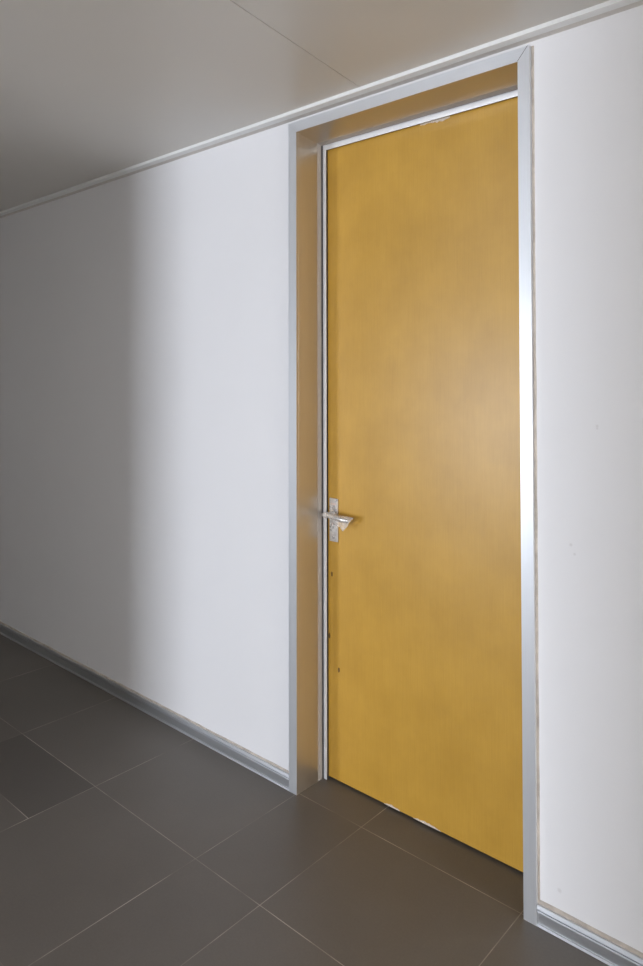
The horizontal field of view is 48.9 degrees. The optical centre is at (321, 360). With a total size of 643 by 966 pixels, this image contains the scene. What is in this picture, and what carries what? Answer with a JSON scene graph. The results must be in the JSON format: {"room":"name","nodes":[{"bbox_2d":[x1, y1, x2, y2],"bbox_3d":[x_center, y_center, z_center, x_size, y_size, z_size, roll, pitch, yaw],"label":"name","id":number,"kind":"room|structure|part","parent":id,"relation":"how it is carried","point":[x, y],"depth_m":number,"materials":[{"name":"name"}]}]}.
{"room":"corridor","nodes":[
{"label":"corridor","id":0,"kind":"room"},
{"bbox_2d":[0,634,608,965],"bbox_3d":[-1.238,1.557,-0.662,18.304,0.001,7.683,-1,-2,42],"label":"floor","id":1,"kind":"structure","parent":0,"point":[126,839],"depth_m":2.26,"materials":[{"name":"grey tile"}]},
{"bbox_2d":[0,0,608,211],"bbox_3d":[-0.866,-1.023,-0.576,17.500,0.060,7.300,-1,-2,42],"label":"ceiling","id":2,"kind":"structure","parent":0,"point":[90,89],"depth_m":2.21,"materials":[{"name":"white paint"}]},
{"bbox_2d":[0,5,642,952],"bbox_3d":[1.178,0.325,1.693,17.500,2.550,0.220,-1,-2,42],"label":"wall","id":3,"kind":"structure","parent":0,"point":[144,315],"depth_m":2.87,"materials":[{"name":"white paint"}]},
{"bbox_2d":[0,621,288,790],"bbox_3d":[-2.776,1.638,5.033,7.115,0.068,0.012,-1,-2,42],"label":"baseboard","id":4,"kind":"structure","parent":3,"relation":"attached to","point":[261,766],"depth_m":3.21,"materials":[{"name":"metal"}]},
{"bbox_2d":[288,44,539,925],"bbox_3d":[0.327,0.351,2.454,0.993,2.531,0.251,-1,-2,42],"label":"door frame","id":5,"kind":"structure","parent":3,"relation":"attached to","point":[508,75],"depth_m":2.65,"materials":[{"name":"metal"}]},
{"bbox_3d":[-0.106,0.357,2.680,0.041,2.529,0.012,-1,-2,42],"label":"casing","id":6,"kind":"part","parent":5,"relation":"part of","materials":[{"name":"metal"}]},
{"bbox_3d":[0.241,-0.895,2.394,0.980,0.039,0.012,-1,-2,42],"label":"head casing","id":7,"kind":"part","parent":5,"relation":"part of","materials":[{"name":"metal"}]},
{"bbox_3d":[0.599,0.343,2.052,0.040,2.531,0.013,-1,-2,42],"label":"casing","id":8,"kind":"part","parent":5,"relation":"part of","materials":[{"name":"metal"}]},
{"bbox_2d":[326,97,522,871],"bbox_3d":[0.348,0.384,2.475,0.881,2.448,0.103,-1,-2,42],"label":"door","id":9,"kind":"structure","parent":3,"relation":"in","point":[423,514],"depth_m":2.46,"materials":[{"name":"yellow wood"}]},
{"bbox_3d":[0.048,0.618,2.746,0.042,0.167,0.006,-1,-2,42],"label":"plate","id":10,"kind":"part","parent":9,"relation":"part of","materials":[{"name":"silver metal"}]},
{"bbox_3d":[0.057,0.595,2.683,0.042,0.028,0.127,1,-1,-31],"label":"lever handle","id":11,"kind":"part","parent":9,"relation":"part of","materials":[{"name":"silver metal"}]},
{"bbox_2d":[537,900,642,965],"bbox_3d":[4.127,1.504,-1.110,9.402,0.071,0.012,-1,-2,42],"label":"baseboard","id":12,"kind":"structure","parent":3,"relation":"attached to","point":[601,946],"depth_m":1.92,"materials":[{"name":"metal"}]},
{"bbox_2d":[294,43,526,121],"bbox_3d":[0.322,-0.910,2.477,0.949,0.047,0.220,-1,-2,42],"label":"wall","id":13,"kind":"structure","parent":0,"point":[523,45],"depth_m":2.32,"materials":[{"name":"white paint"}]},
{"bbox_2d":[0,0,642,217],"bbox_3d":[1.082,-0.946,1.612,17.500,0.013,0.064,-1,-2,42],"label":"trim","id":14,"kind":"structure","parent":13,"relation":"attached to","point":[611,7],"depth_m":2.39,"materials":[{"name":"white paint"}]}
]}

